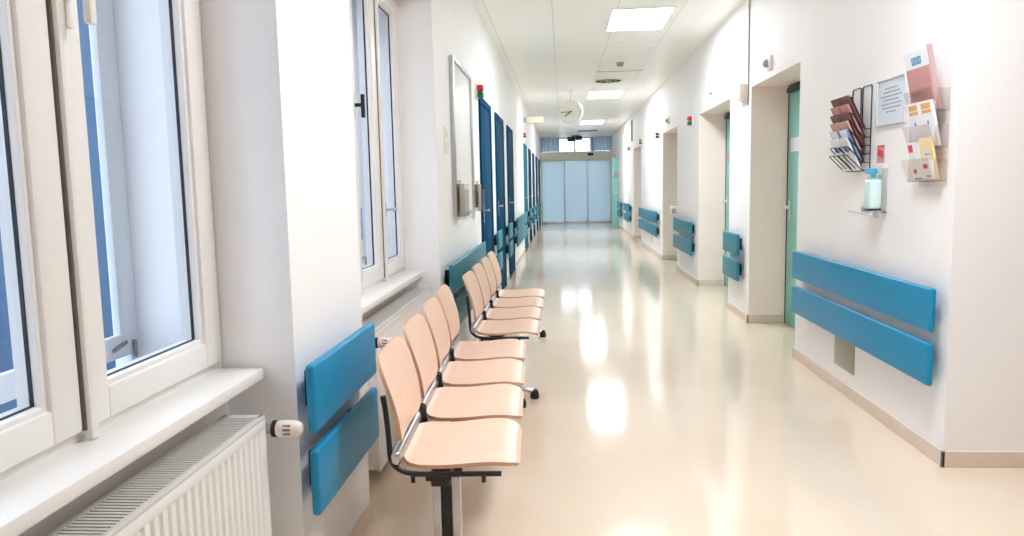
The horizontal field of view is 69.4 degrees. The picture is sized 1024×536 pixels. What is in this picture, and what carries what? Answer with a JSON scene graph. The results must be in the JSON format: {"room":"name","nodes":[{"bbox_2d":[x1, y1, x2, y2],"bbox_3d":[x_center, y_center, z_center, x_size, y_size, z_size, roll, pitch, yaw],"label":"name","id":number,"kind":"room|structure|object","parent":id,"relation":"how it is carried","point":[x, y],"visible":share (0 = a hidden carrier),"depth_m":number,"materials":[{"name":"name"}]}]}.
{"room":"hospital interior","nodes":[
{"label":"hospital interior","id":0,"kind":"room"},
{"bbox_2d":[18,0,540,535],"bbox_3d":[-0.276,-1.417,11.308,0.540,2.970,30.300,-1,6,4],"label":"wall","id":1,"kind":"structure","parent":0,"point":[278,77],"depth_m":2.17,"materials":[{"name":"white paint"}]},
{"bbox_2d":[0,0,263,535],"bbox_3d":[-0.995,-0.439,1.388,0.432,1.688,1.393,-1,6,4],"label":"window","id":2,"kind":"structure","parent":1,"relation":"in","point":[75,423],"depth_m":1.50,"materials":[{"name":"white paint"}]},
{"bbox_2d":[45,415,302,535],"bbox_3d":[-0.750,0.777,1.502,0.252,0.620,1.272,-1,6,4],"label":"radiator","id":3,"kind":"object","parent":1,"relation":"attached to","point":[215,482],"visible":1,"depth_m":1.73,"materials":[{"name":"white metal"}]},
{"bbox_2d":[304,322,375,432],"bbox_3d":[-0.571,0.336,2.442,0.074,0.200,0.690,-1,6,4],"label":"rail","id":4,"kind":"object","parent":1,"relation":"attached to","point":[335,376],"visible":1,"depth_m":2.31,"materials":[{"name":"blue plastic"}]},
{"bbox_2d":[309,387,378,515],"bbox_3d":[-0.566,0.583,2.469,0.074,0.197,0.690,-1,6,4],"label":"rail","id":5,"kind":"object","parent":1,"relation":"attached to","point":[335,457],"visible":1,"depth_m":2.35,"materials":[{"name":"blue plastic"}]},
{"bbox_2d":[348,0,424,314],"bbox_3d":[-0.836,-0.694,3.690,0.432,1.688,1.816,-1,6,4],"label":"window","id":6,"kind":"structure","parent":1,"relation":"in","point":[383,276],"depth_m":3.99,"materials":[{"name":"white paint"}]},
{"bbox_2d":[362,287,430,471],"bbox_3d":[-0.583,0.520,3.934,0.252,0.645,1.438,-1,6,4],"label":"radiator","id":7,"kind":"object","parent":1,"relation":"attached to","point":[389,321],"visible":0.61,"depth_m":3.51,"materials":[{"name":"white metal"}]},
{"bbox_2d":[362,287,430,331],"bbox_3d":[-0.611,0.203,3.927,0.119,0.012,1.380,-1,6,4],"label":"grille","id":8,"kind":"object","parent":7,"relation":"attached to","point":[390,313],"depth_m":3.84,"materials":[{"name":"white"}]},
{"bbox_2d":[349,226,539,535],"bbox_3d":[-0.087,0.035,11.305,0.222,0.075,29.600,-1,6,4],"label":"baseboard","id":9,"kind":"structure","parent":1,"relation":"attached to","point":[365,519],"depth_m":2.86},
{"bbox_2d":[443,126,448,152],"bbox_3d":[-0.437,-0.854,4.922,0.021,0.175,0.090,-1,6,4],"label":"switch plate","id":10,"kind":"object","parent":1,"relation":"attached to","point":[446,145],"visible":1,"depth_m":4.89,"materials":[{"name":"white paint"}]},
{"bbox_2d":[457,184,459,211],"bbox_3d":[-0.370,-0.505,5.335,0.091,0.260,0.240,-1,6,4],"label":"holder","id":11,"kind":"object","parent":1,"relation":"attached to","point":[457,184],"visible":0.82,"depth_m":5.30,"materials":[{"name":"clear plastic"}]},
{"bbox_2d":[459,184,464,215],"bbox_3d":[-0.360,-0.493,5.335,0.006,0.225,0.210,-1,6,4],"label":"leaflet","id":12,"kind":"object","parent":11,"relation":"in","point":[461,186],"visible":1,"depth_m":5.33,"materials":[{"name":"beige paper"}]},
{"bbox_2d":[449,55,474,217],"bbox_3d":[-0.377,-0.975,5.717,0.034,1.130,1.060,-1,6,4],"label":"notice board","id":13,"kind":"object","parent":1,"relation":"attached to","point":[460,81],"visible":0.99,"depth_m":5.65,"materials":[{"name":"silver metal"}]},
{"bbox_2d":[455,288,472,324],"bbox_3d":[-0.337,0.216,5.785,0.074,0.197,2.060,-1,6,4],"label":"rail","id":14,"kind":"object","parent":1,"relation":"attached to","point":[460,301],"visible":0.19,"depth_m":5.15,"materials":[{"name":"teal plastic"}]},
{"bbox_2d":[445,241,485,294],"bbox_3d":[-0.342,-0.031,5.758,0.074,0.200,2.060,-1,6,4],"label":"rail","id":15,"kind":"object","parent":1,"relation":"attached to","point":[454,281],"visible":0.77,"depth_m":5.16,"materials":[{"name":"teal plastic"}]},
{"bbox_2d":[474,184,477,207],"bbox_3d":[-0.292,-0.631,6.465,0.091,0.260,0.240,-1,6,4],"label":"holder","id":16,"kind":"object","parent":1,"relation":"attached to","point":[476,185],"visible":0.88,"depth_m":6.41,"materials":[{"name":"clear plastic"}]},
{"bbox_2d":[478,184,481,210],"bbox_3d":[-0.282,-0.618,6.466,0.006,0.225,0.210,-1,6,4],"label":"leaflet","id":17,"kind":"object","parent":16,"relation":"in","point":[479,185],"visible":1,"depth_m":6.43,"materials":[{"name":"beige paper"}]},
{"bbox_2d":[474,83,483,99],"bbox_3d":[-0.295,-1.596,6.690,0.077,0.135,0.112,-1,6,4],"label":"lamp","id":18,"kind":"object","parent":1,"relation":"attached to","point":[480,88],"visible":1,"depth_m":6.66,"materials":[{"name":"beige plastic"}]},
{"bbox_2d":[478,98,493,256],"bbox_3d":[-0.254,-0.598,7.535,0.112,2.160,1.040,-1,6,4],"label":"door","id":19,"kind":"structure","parent":1,"relation":"in","point":[484,109],"depth_m":7.44,"materials":[{"name":"wood"}]},
{"bbox_2d":[494,230,502,249],"bbox_3d":[-0.162,-0.321,8.371,0.074,0.200,0.470,-1,6,4],"label":"rail","id":20,"kind":"object","parent":1,"relation":"attached to","point":[498,239],"visible":0.94,"depth_m":8.26,"materials":[{"name":"blue plastic"}]},
{"bbox_2d":[496,251,502,270],"bbox_3d":[-0.157,-0.074,8.398,0.074,0.197,0.470,-1,6,4],"label":"rail","id":21,"kind":"object","parent":1,"relation":"attached to","point":[499,256],"visible":0.57,"depth_m":8.28,"materials":[{"name":"blue plastic"}]},
{"bbox_2d":[494,112,506,288],"bbox_3d":[-0.141,-0.779,9.176,0.112,2.160,1.090,-1,6,4],"label":"door","id":22,"kind":"structure","parent":1,"relation":"in","point":[498,122],"depth_m":9.19,"materials":[{"name":"wood"}]},
{"bbox_2d":[506,222,512,238],"bbox_3d":[-0.043,-0.513,10.107,0.074,0.200,0.590,-1,6,4],"label":"rail","id":23,"kind":"object","parent":1,"relation":"attached to","point":[509,229],"visible":0.91,"depth_m":9.93,"materials":[{"name":"blue plastic"}]},
{"bbox_2d":[506,240,512,257],"bbox_3d":[-0.037,-0.266,10.133,0.074,0.197,0.590,-1,6,4],"label":"rail","id":24,"kind":"object","parent":1,"relation":"attached to","point":[509,248],"visible":0.92,"depth_m":9.96,"materials":[{"name":"blue plastic"}]},
{"bbox_2d":[506,125,515,278],"bbox_3d":[-0.018,-0.976,10.951,0.112,2.160,1.070,-1,6,4],"label":"door","id":25,"kind":"structure","parent":1,"relation":"in","point":[509,133],"depth_m":10.89,"materials":[{"name":"wood"}]},
{"bbox_2d":[515,224,527,246],"bbox_3d":[0.171,-0.602,13.163,0.074,0.197,3.140,-1,6,4],"label":"rail","id":26,"kind":"object","parent":1,"relation":"attached to","point":[522,234],"visible":0.91,"depth_m":12.47,"materials":[{"name":"blue plastic"}]},
{"bbox_2d":[515,212,527,230],"bbox_3d":[0.166,-0.849,13.136,0.074,0.200,3.140,-1,6,4],"label":"rail","id":27,"kind":"object","parent":1,"relation":"attached to","point":[521,220],"visible":0.94,"depth_m":12.51,"materials":[{"name":"blue plastic"}]},
{"bbox_2d":[523,143,528,249],"bbox_3d":[0.285,-1.464,15.354,0.112,2.160,1.090,-1,6,4],"label":"door","id":28,"kind":"structure","parent":1,"relation":"in","point":[524,145],"depth_m":15.28,"materials":[{"name":"teal"}]},
{"bbox_2d":[528,149,532,242],"bbox_3d":[0.428,-1.694,17.431,0.112,2.160,1.000,-1,6,4],"label":"door","id":29,"kind":"structure","parent":1,"relation":"in","point":[529,150],"depth_m":17.26,"materials":[{"name":"wood"}]},
{"bbox_2d":[523,116,542,122],"bbox_3d":[0.432,-2.999,14.967,0.402,0.120,0.160,-1,6,4],"label":"sign","id":30,"kind":"object","parent":1,"relation":"attached to","point":[535,119],"visible":1,"depth_m":14.91,"materials":[{"name":"beige plastic"}]},
{"bbox_2d":[532,153,535,235],"bbox_3d":[0.572,-1.925,19.514,0.112,2.160,1.000,-1,6,4],"label":"door","id":31,"kind":"structure","parent":1,"relation":"in","point":[533,165],"depth_m":19.44,"materials":[{"name":"blue metal"}]},
{"bbox_2d":[535,156,537,229],"bbox_3d":[0.729,-2.178,21.794,0.112,2.160,1.000,-1,6,4],"label":"door","id":32,"kind":"structure","parent":1,"relation":"in","point":[535,156],"depth_m":21.65,"materials":[{"name":"blue metal"}]},
{"bbox_2d":[538,159,540,225],"bbox_3d":[0.893,-2.441,24.174,0.112,2.160,1.000,-1,6,4],"label":"door","id":33,"kind":"structure","parent":1,"relation":"in","point":[538,159],"depth_m":24.13,"materials":[{"name":"blue metal"}]},
{"bbox_2d":[540,151,611,223],"bbox_3d":[2.242,-2.811,25.825,2.480,2.480,0.300,-1,6,4],"label":"door","id":34,"kind":"structure","parent":1,"relation":"in","point":[572,191],"depth_m":25.86,"materials":[{"name":"blue glass"}]},
{"bbox_2d":[540,136,611,151],"bbox_3d":[2.218,-4.298,25.763,2.480,0.490,0.060,-1,6,4],"label":"window","id":35,"kind":"structure","parent":34,"relation":"on","point":[611,136],"depth_m":25.74,"materials":[{"name":"silver metal"}]},
{"bbox_2d":[473,0,744,137],"bbox_3d":[2.675,-2.992,10.930,6.520,0.120,30.300,-1,6,4],"label":"ceiling","id":36,"kind":"structure","parent":0,"point":[549,49],"depth_m":9.01,"materials":[{"name":"white paint"}]},
{"bbox_2d":[541,138,558,151],"bbox_3d":[1.318,-4.280,25.723,0.630,0.480,0.087,-1,6,4],"label":"curtain","id":37,"kind":"object","parent":36,"relation":"hanging from","point":[547,144],"visible":1,"depth_m":25.72,"materials":[{"name":"blue fabric"}]},
{"bbox_2d":[559,91,582,123],"bbox_3d":[1.044,-2.845,13.119,0.424,0.583,0.126,1,7,21],"label":"clock","id":38,"kind":"object","parent":36,"relation":"hanging from","point":[570,111],"visible":1,"depth_m":13.08,"materials":[{"name":"white paint"}]},
{"bbox_2d":[567,135,581,141],"bbox_3d":[2.100,-4.343,24.813,0.500,0.192,0.250,-1,6,4],"label":"ceiling sensor","id":39,"kind":"object","parent":36,"relation":"attached to","point":[577,137],"visible":1,"depth_m":24.70,"materials":[{"name":"black plastic"}]},
{"bbox_2d":[580,120,604,123],"bbox_3d":[2.126,-3.871,19.670,0.616,0.014,0.986,-1,6,4],"label":"recessed light","id":40,"kind":"object","parent":36,"relation":"in","point":[595,121],"visible":1,"depth_m":19.64,"materials":[{"name":"white paint"}]},
{"bbox_2d":[581,121,602,123],"bbox_3d":[2.126,-3.873,19.670,0.580,0.010,0.950,-1,6,4],"label":"diffuser","id":41,"kind":"object","parent":40,"relation":"attached to","point":[582,122],"depth_m":19.67,"materials":[{"name":"plastic"}]},
{"bbox_2d":[590,136,610,150],"bbox_3d":[3.059,-4.302,25.600,0.720,0.480,0.087,-1,6,4],"label":"curtain","id":42,"kind":"object","parent":36,"relation":"hanging from","point":[596,143],"visible":1,"depth_m":25.60,"materials":[{"name":"blue fabric"}]},
{"bbox_2d":[587,91,622,98],"bbox_3d":[1.716,-3.212,13.720,0.616,0.014,0.986,-1,6,4],"label":"recessed light","id":43,"kind":"object","parent":36,"relation":"in","point":[596,94],"visible":1,"depth_m":13.67,"materials":[{"name":"white paint"}]},
{"bbox_2d":[592,77,624,82],"bbox_3d":[1.534,-2.992,11.816,0.518,0.028,0.518,-1,6,4],"label":"ceiling vent","id":44,"kind":"object","parent":36,"relation":"in","point":[609,79],"visible":1,"depth_m":11.72,"materials":[{"name":"metal"}]},
{"bbox_2d":[597,47,656,71],"bbox_3d":[1.529,-2.801,9.997,0.660,0.012,1.850,-1,6,4],"label":"access panel","id":45,"kind":"object","parent":36,"relation":"attached to","point":[634,59],"visible":1,"depth_m":9.82,"materials":[{"name":"white"}]},
{"bbox_2d":[606,6,676,30],"bbox_3d":[1.288,-2.525,7.523,0.616,0.014,0.986,-1,6,4],"label":"recessed light","id":46,"kind":"object","parent":36,"relation":"in","point":[647,18],"visible":1,"depth_m":7.46,"materials":[{"name":"white paint"}]},
{"bbox_2d":[363,223,1023,535],"bbox_3d":[2.739,0.079,11.266,6.520,0.120,30.300,-1,6,4],"label":"floor","id":47,"kind":"structure","parent":0,"point":[659,410],"depth_m":3.70,"materials":[{"name":"beige laminate"}]},
{"bbox_2d":[376,284,525,535],"bbox_3d":[-0.198,0.553,3.352,0.511,0.780,2.138,-1,6,2],"label":"seating","id":48,"kind":"object","parent":47,"relation":"on","point":[485,372],"visible":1,"depth_m":2.69,"materials":[{"name":"brown wood"}]},
{"bbox_2d":[462,251,545,398],"bbox_3d":[-0.025,0.325,5.404,0.511,0.780,2.138,-1,6,4],"label":"seating","id":49,"kind":"object","parent":47,"relation":"on","point":[498,312],"visible":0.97,"depth_m":4.94,"materials":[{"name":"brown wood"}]},
{"bbox_2d":[612,0,1023,450],"bbox_3d":[4.458,-1.869,14.542,3.500,2.970,23.140,-1,6,4],"label":"wall","id":50,"kind":"structure","parent":0,"point":[959,234],"depth_m":3.73,"materials":[{"name":"white paint"}]},
{"bbox_2d":[612,157,618,226],"bbox_3d":[3.411,-2.382,23.205,0.610,2.150,1.190,-1,6,4],"label":"door","id":51,"kind":"structure","parent":50,"relation":"in","point":[615,161],"depth_m":22.68,"materials":[{"name":"teal paint"}]},
{"bbox_2d":[623,203,630,211],"bbox_3d":[3.006,-1.580,19.283,0.074,0.200,1.800,-1,6,4],"label":"rail","id":52,"kind":"object","parent":50,"relation":"attached to","point":[626,207],"visible":1,"depth_m":19.09,"materials":[{"name":"blue plastic"}]},
{"bbox_2d":[623,212,630,221],"bbox_3d":[3.011,-1.333,19.310,0.074,0.197,1.800,-1,6,4],"label":"rail","id":53,"kind":"object","parent":50,"relation":"attached to","point":[627,217],"visible":1,"depth_m":19.14,"materials":[{"name":"blue plastic"}]},
{"bbox_2d":[630,120,632,141],"bbox_3d":[2.917,-3.344,18.060,0.032,0.500,0.250,-1,6,4],"label":"wall sign","id":54,"kind":"object","parent":50,"relation":"attached to","point":[631,121],"visible":1,"depth_m":17.95,"materials":[{"name":"beige plastic"}]},
{"bbox_2d":[634,145,640,235],"bbox_3d":[3.087,-1.693,16.956,0.418,2.151,1.622,-1,6,4],"label":"door","id":55,"kind":"structure","parent":50,"relation":"in","point":[637,151],"depth_m":17.75,"materials":[{"name":"beige wood"}]},
{"bbox_2d":[638,207,658,222],"bbox_3d":[2.683,-1.061,14.598,0.074,0.200,3.050,-1,6,4],"label":"rail","id":56,"kind":"object","parent":50,"relation":"attached to","point":[650,215],"visible":1,"depth_m":14.19,"materials":[{"name":"blue plastic"}]},
{"bbox_2d":[638,219,658,236],"bbox_3d":[2.688,-0.814,14.625,0.074,0.197,3.050,-1,6,4],"label":"rail","id":57,"kind":"object","parent":50,"relation":"attached to","point":[648,227],"visible":1,"depth_m":14.21,"materials":[{"name":"blue plastic"}]},
{"bbox_2d":[663,126,676,254],"bbox_3d":[2.735,-1.126,11.844,0.418,2.151,1.612,-1,6,4],"label":"door","id":58,"kind":"structure","parent":50,"relation":"in","point":[669,137],"depth_m":12.63,"materials":[{"name":"beige paint"}]},
{"bbox_2d":[670,206,677,214],"bbox_3d":[2.416,-0.856,11.047,0.112,0.140,0.063,-1,6,4],"label":"light switch","id":59,"kind":"object","parent":50,"relation":"attached to","point":[673,209],"visible":1,"depth_m":11.02,"materials":[{"name":"white paint"}]},
{"bbox_2d":[673,217,693,236],"bbox_3d":[2.385,-0.582,10.280,0.074,0.200,1.520,-1,6,4],"label":"rail","id":60,"kind":"object","parent":50,"relation":"attached to","point":[686,227],"visible":1,"depth_m":10.07,"materials":[{"name":"blue plastic"}]},
{"bbox_2d":[673,234,693,255],"bbox_3d":[2.390,-0.335,10.306,0.074,0.197,1.520,-1,6,4],"label":"rail","id":61,"kind":"object","parent":50,"relation":"attached to","point":[683,244],"visible":1,"depth_m":10.09,"materials":[{"name":"blue plastic"}]},
{"bbox_2d":[687,115,693,125],"bbox_3d":[2.320,-1.917,9.631,0.077,0.135,0.112,-1,6,4],"label":"lamp","id":62,"kind":"object","parent":50,"relation":"attached to","point":[690,119],"visible":1,"depth_m":9.60,"materials":[{"name":"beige plastic"}]},
{"bbox_2d":[709,86,715,97],"bbox_3d":[2.230,-1.965,8.253,0.062,0.120,0.104,-1,6,4],"label":"lamp","id":63,"kind":"object","parent":50,"relation":"attached to","point":[711,91],"visible":1,"depth_m":8.24,"materials":[{"name":"white paint"}]},
{"bbox_2d":[698,99,729,286],"bbox_3d":[2.500,-0.749,8.438,0.418,2.151,1.722,-1,6,4],"label":"door","id":64,"kind":"structure","parent":50,"relation":"in","point":[714,123],"depth_m":9.27,"materials":[{"name":"beige paint"}]},
{"bbox_2d":[722,255,740,281],"bbox_3d":[2.184,-0.003,7.312,0.074,0.197,0.640,-1,6,4],"label":"rail","id":65,"kind":"object","parent":50,"relation":"attached to","point":[731,268],"visible":1,"depth_m":7.21,"materials":[{"name":"blue plastic"}]},
{"bbox_2d":[723,231,741,255],"bbox_3d":[2.179,-0.250,7.285,0.074,0.200,0.640,-1,6,4],"label":"rail","id":66,"kind":"object","parent":50,"relation":"attached to","point":[732,242],"visible":1,"depth_m":7.16,"materials":[{"name":"blue plastic"}]},
{"bbox_2d":[734,0,749,104],"bbox_3d":[2.126,-1.984,6.840,0.072,0.970,0.308,-1,6,4],"label":"junction box","id":67,"kind":"object","parent":50,"relation":"attached to","point":[741,91],"visible":1,"depth_m":6.79,"materials":[{"name":"beige plastic"}]},
{"bbox_2d":[762,55,771,70],"bbox_3d":[2.078,-1.668,6.027,0.062,0.120,0.104,-1,6,4],"label":"lamp","id":68,"kind":"object","parent":50,"relation":"attached to","point":[767,63],"visible":1,"depth_m":6.00,"materials":[{"name":"white paint"}]},
{"bbox_2d":[748,61,800,327],"bbox_3d":[2.336,-0.486,6.063,0.418,2.151,1.392,-1,6,4],"label":"door","id":69,"kind":"structure","parent":50,"relation":"in","point":[775,101],"depth_m":6.72,"materials":[{"name":"beige"}]},
{"bbox_2d":[619,225,1023,467],"bbox_3d":[4.366,-0.402,14.459,3.310,0.075,22.660,-1,6,4],"label":"baseboard","id":70,"kind":"structure","parent":50,"relation":"attached to","point":[960,459],"depth_m":3.85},
{"bbox_2d":[834,335,854,375],"bbox_3d":[2.025,0.528,4.515,0.009,0.181,0.315,-1,6,4],"label":"wall plate","id":71,"kind":"object","parent":50,"relation":"attached to","point":[844,352],"visible":0.9,"depth_m":4.50,"materials":[{"name":"metal"}]},
{"bbox_2d":[829,84,872,171],"bbox_3d":[1.924,-0.788,4.217,0.134,0.476,0.277,-1,6,4],"label":"wire rack","id":72,"kind":"object","parent":50,"relation":"attached to","point":[862,91],"visible":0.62,"depth_m":4.11,"materials":[{"name":"black metal"}]},
{"bbox_2d":[830,131,840,139],"bbox_3d":[1.916,-0.701,4.298,0.105,0.185,0.118,-1,6,4],"label":"leaflet","id":73,"kind":"object","parent":72,"relation":"in","point":[835,135],"visible":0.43,"depth_m":4.28,"materials":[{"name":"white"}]},
{"bbox_2d":[830,98,841,107],"bbox_3d":[1.913,-0.883,4.278,0.104,0.185,0.118,-1,6,4],"label":"leaflet","id":74,"kind":"object","parent":72,"relation":"in","point":[836,102],"visible":0.32,"depth_m":4.26,"materials":[{"name":"red"}]},
{"bbox_2d":[830,106,841,115],"bbox_3d":[1.913,-0.838,4.283,0.104,0.185,0.118,-1,6,4],"label":"leaflet","id":75,"kind":"object","parent":72,"relation":"in","point":[836,110],"visible":0.32,"depth_m":4.27,"materials":[{"name":"red"}]},
{"bbox_2d":[830,114,841,123],"bbox_3d":[1.914,-0.792,4.288,0.104,0.185,0.118,-1,6,4],"label":"leaflet","id":76,"kind":"object","parent":72,"relation":"in","point":[836,118],"visible":0.32,"depth_m":4.27,"materials":[{"name":"red"}]},
{"bbox_2d":[830,123,841,131],"bbox_3d":[1.910,-0.746,4.294,0.093,0.185,0.117,-1,6,4],"label":"leaflet","id":77,"kind":"object","parent":72,"relation":"in","point":[835,127],"visible":0.36,"depth_m":4.27,"materials":[{"name":"brown"}]},
{"bbox_2d":[830,139,850,170],"bbox_3d":[1.912,-0.655,4.304,0.093,0.185,0.117,-1,6,4],"label":"leaflet","id":78,"kind":"object","parent":72,"relation":"in","point":[834,143],"visible":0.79,"depth_m":4.29,"materials":[{"name":"white paper"}]},
{"bbox_2d":[838,137,861,170],"bbox_3d":[1.902,-0.639,4.164,0.093,0.185,0.117,-1,6,4],"label":"leaflet","id":79,"kind":"object","parent":72,"relation":"in","point":[843,141],"visible":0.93,"depth_m":4.15,"materials":[{"name":"white paper"}]},
{"bbox_2d":[839,120,861,153],"bbox_3d":[1.900,-0.731,4.154,0.093,0.185,0.117,-1,6,4],"label":"leaflet","id":80,"kind":"object","parent":72,"relation":"in","point":[845,124],"visible":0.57,"depth_m":4.11,"materials":[{"name":"brown"}]},
{"bbox_2d":[838,129,863,161],"bbox_3d":[1.906,-0.685,4.158,0.105,0.185,0.118,-1,6,4],"label":"leaflet","id":81,"kind":"object","parent":72,"relation":"in","point":[844,133],"visible":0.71,"depth_m":4.11,"materials":[{"name":"blue"}]},
{"bbox_2d":[839,130,848,137],"bbox_3d":[1.864,-0.750,4.155,0.023,0.046,0.097,-1,6,4],"label":"print","id":82,"kind":"object","parent":81,"relation":"attached to","point":[843,133],"depth_m":4.15,"materials":[{"name":"white paper"}]},
{"bbox_2d":[839,104,864,136],"bbox_3d":[1.904,-0.822,4.143,0.104,0.185,0.118,-1,6,4],"label":"leaflet","id":83,"kind":"object","parent":72,"relation":"in","point":[845,108],"visible":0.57,"depth_m":4.09,"materials":[{"name":"red"}]},
{"bbox_2d":[839,112,864,145],"bbox_3d":[1.905,-0.776,4.148,0.104,0.185,0.118,-1,6,4],"label":"leaflet","id":84,"kind":"object","parent":72,"relation":"in","point":[846,116],"visible":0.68,"depth_m":4.09,"materials":[{"name":"red"}]},
{"bbox_2d":[839,95,865,128],"bbox_3d":[1.903,-0.868,4.138,0.104,0.185,0.118,-1,6,4],"label":"leaflet","id":85,"kind":"object","parent":72,"relation":"in","point":[844,100],"visible":0.57,"depth_m":4.08,"materials":[{"name":"red"}]},
{"bbox_2d":[791,285,933,385],"bbox_3d":[1.978,0.327,4.330,0.074,0.197,2.015,-1,6,4],"label":"rail","id":86,"kind":"object","parent":50,"relation":"attached to","point":[911,355],"visible":1,"depth_m":3.96,"materials":[{"name":"blue plastic"}]},
{"bbox_2d":[792,250,935,331],"bbox_3d":[1.973,0.080,4.303,0.074,0.200,2.015,-1,6,4],"label":"rail","id":87,"kind":"object","parent":50,"relation":"attached to","point":[914,304],"visible":1,"depth_m":3.92,"materials":[{"name":"blue plastic"}]},
{"bbox_2d":[848,166,887,217],"bbox_3d":[1.912,-0.409,3.972,0.135,0.270,0.202,-1,6,4],"label":"dispenser","id":88,"kind":"object","parent":50,"relation":"attached to","point":[875,191],"visible":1,"depth_m":3.90,"materials":[{"name":"white paint"}]},
{"bbox_2d":[864,179,881,208],"bbox_3d":[1.928,-0.406,3.942,0.073,0.180,0.090,-1,6,4],"label":"bottle","id":89,"kind":"object","parent":88,"relation":"on","point":[872,188],"depth_m":3.90,"materials":[{"name":"white"}]},
{"bbox_2d":[877,145,884,162],"bbox_3d":[1.974,-0.610,3.961,0.004,0.094,0.090,-1,6,4],"label":"sticker","id":90,"kind":"object","parent":50,"relation":"attached to","point":[880,148],"visible":1,"depth_m":3.96,"materials":[{"name":"red"}]},
{"bbox_2d":[877,145,883,157],"bbox_3d":[1.973,-0.620,3.960,0.002,0.070,0.086,-1,6,4],"label":"print","id":91,"kind":"object","parent":90,"relation":"attached to","point":[880,148],"depth_m":3.96,"materials":[{"name":"red"}]},
{"bbox_2d":[875,72,907,127],"bbox_3d":[1.954,-0.860,3.817,0.017,0.244,0.335,-1,6,4],"label":"framed notice","id":92,"kind":"object","parent":50,"relation":"attached to","point":[891,92],"visible":0.95,"depth_m":3.80,"materials":[{"name":"white"}]},
{"bbox_3d":[1.886,-0.665,3.376,0.095,0.590,0.250,-1,6,4],"label":"rack","id":93,"kind":"object","parent":50,"relation":"attached to","visible":0},
{"bbox_2d":[906,102,923,141],"bbox_3d":[1.881,-0.663,3.438,0.052,0.203,0.113,-1,6,4],"label":"leaflet","id":94,"kind":"object","parent":93,"relation":"in","point":[913,110],"visible":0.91,"depth_m":3.43,"materials":[{"name":"white paper"}]},
{"bbox_2d":[908,105,916,111],"bbox_3d":[1.858,-0.739,3.431,0.006,0.025,0.083,-1,6,4],"label":"print","id":95,"kind":"object","parent":94,"relation":"attached to","point":[911,108],"depth_m":3.43},
{"bbox_2d":[909,111,917,115],"bbox_3d":[1.864,-0.715,3.433,0.005,0.015,0.083,-1,6,4],"label":"print","id":96,"kind":"object","parent":94,"relation":"attached to","point":[911,113],"depth_m":3.43},
{"bbox_2d":[906,142,924,179],"bbox_3d":[1.888,-0.499,3.456,0.046,0.174,0.113,-1,6,4],"label":"leaflet","id":97,"kind":"object","parent":93,"relation":"in","point":[913,149],"visible":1,"depth_m":3.45,"materials":[{"name":"white paper"}]},
{"bbox_2d":[908,145,912,152],"bbox_3d":[1.870,-0.559,3.474,0.008,0.035,0.043,-1,6,4],"label":"print","id":98,"kind":"object","parent":97,"relation":"attached to","point":[910,147],"depth_m":3.47,"materials":[{"name":"red"}]},
{"bbox_2d":[903,47,936,108],"bbox_3d":[1.863,-0.849,3.363,0.074,0.274,0.224,-1,6,4],"label":"leaflet","id":99,"kind":"object","parent":93,"relation":"in","point":[917,66],"visible":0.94,"depth_m":3.35,"materials":[{"name":"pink paper"}]},
{"bbox_2d":[911,56,920,65],"bbox_3d":[1.832,-0.939,3.355,0.008,0.035,0.090,-1,6,4],"label":"print","id":100,"kind":"object","parent":99,"relation":"attached to","point":[915,60],"depth_m":3.36,"materials":[{"name":"blue"}]},
{"bbox_2d":[912,92,923,100],"bbox_3d":[1.869,-0.790,3.408,0.008,0.030,0.107,-1,6,4],"label":"print","id":101,"kind":"object","parent":99,"relation":"attached to","point":[916,96],"depth_m":3.41,"materials":[{"name":"pink"}]},
{"bbox_2d":[906,64,934,103],"bbox_3d":[1.857,-0.830,3.365,0.033,0.157,0.220,-1,6,4],"label":"print","id":102,"kind":"object","parent":99,"relation":"attached to","point":[919,78],"depth_m":3.36},
{"bbox_2d":[920,160,935,178],"bbox_3d":[1.877,-0.442,3.338,0.023,0.084,0.107,-1,6,4],"label":"leaflet","id":103,"kind":"object","parent":93,"relation":"in","point":[928,170],"visible":1,"depth_m":3.33,"materials":[{"name":"white paper"}]},
{"bbox_2d":[918,137,939,179],"bbox_3d":[1.878,-0.493,3.335,0.050,0.189,0.113,-1,6,4],"label":"leaflet","id":104,"kind":"object","parent":93,"relation":"in","point":[926,145],"visible":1,"depth_m":3.31,"materials":[{"name":"yellow"}]},
{"bbox_2d":[923,151,930,157],"bbox_3d":[1.867,-0.511,3.331,0.008,0.030,0.067,-1,6,4],"label":"print","id":105,"kind":"object","parent":104,"relation":"attached to","point":[926,154],"depth_m":3.33,"materials":[{"name":"white paper"}]},
{"bbox_2d":[919,99,940,145],"bbox_3d":[1.873,-0.649,3.318,0.052,0.203,0.113,-1,6,4],"label":"leaflet","id":106,"kind":"object","parent":93,"relation":"in","point":[927,108],"visible":0.95,"depth_m":3.30,"materials":[{"name":"white paper"}]},
{"bbox_2d":[920,102,929,108],"bbox_3d":[1.850,-0.726,3.311,0.006,0.025,0.083,-1,6,4],"label":"print","id":107,"kind":"object","parent":106,"relation":"attached to","point":[923,105],"depth_m":3.31},
{"bbox_2d":[922,109,930,113],"bbox_3d":[1.855,-0.702,3.313,0.005,0.015,0.083,-1,6,4],"label":"print","id":108,"kind":"object","parent":106,"relation":"attached to","point":[924,111],"depth_m":3.31},
{"bbox_2d":[926,43,942,108],"bbox_3d":[1.853,-0.841,3.246,0.076,0.283,0.009,-1,6,4],"label":"leaflet","id":109,"kind":"object","parent":93,"relation":"in","point":[929,46],"visible":1,"depth_m":3.24,"materials":[{"name":"pink"}]},
{"label":"outside","id":110,"kind":"structure","parent":0,"visible":0},
{"bbox_3d":[-28.766,3.067,27.534,58.670,0.300,110.000,-1,6,4],"label":"ground","id":111,"kind":"structure","parent":110,"visible":0},
{"bbox_2d":[0,0,115,413],"bbox_3d":[-10.536,-2.226,21.657,4.200,10.750,54.200,-1,6,4],"label":"building","id":112,"kind":"structure","parent":111,"relation":"on","point":[6,359],"depth_m":15.74,"materials":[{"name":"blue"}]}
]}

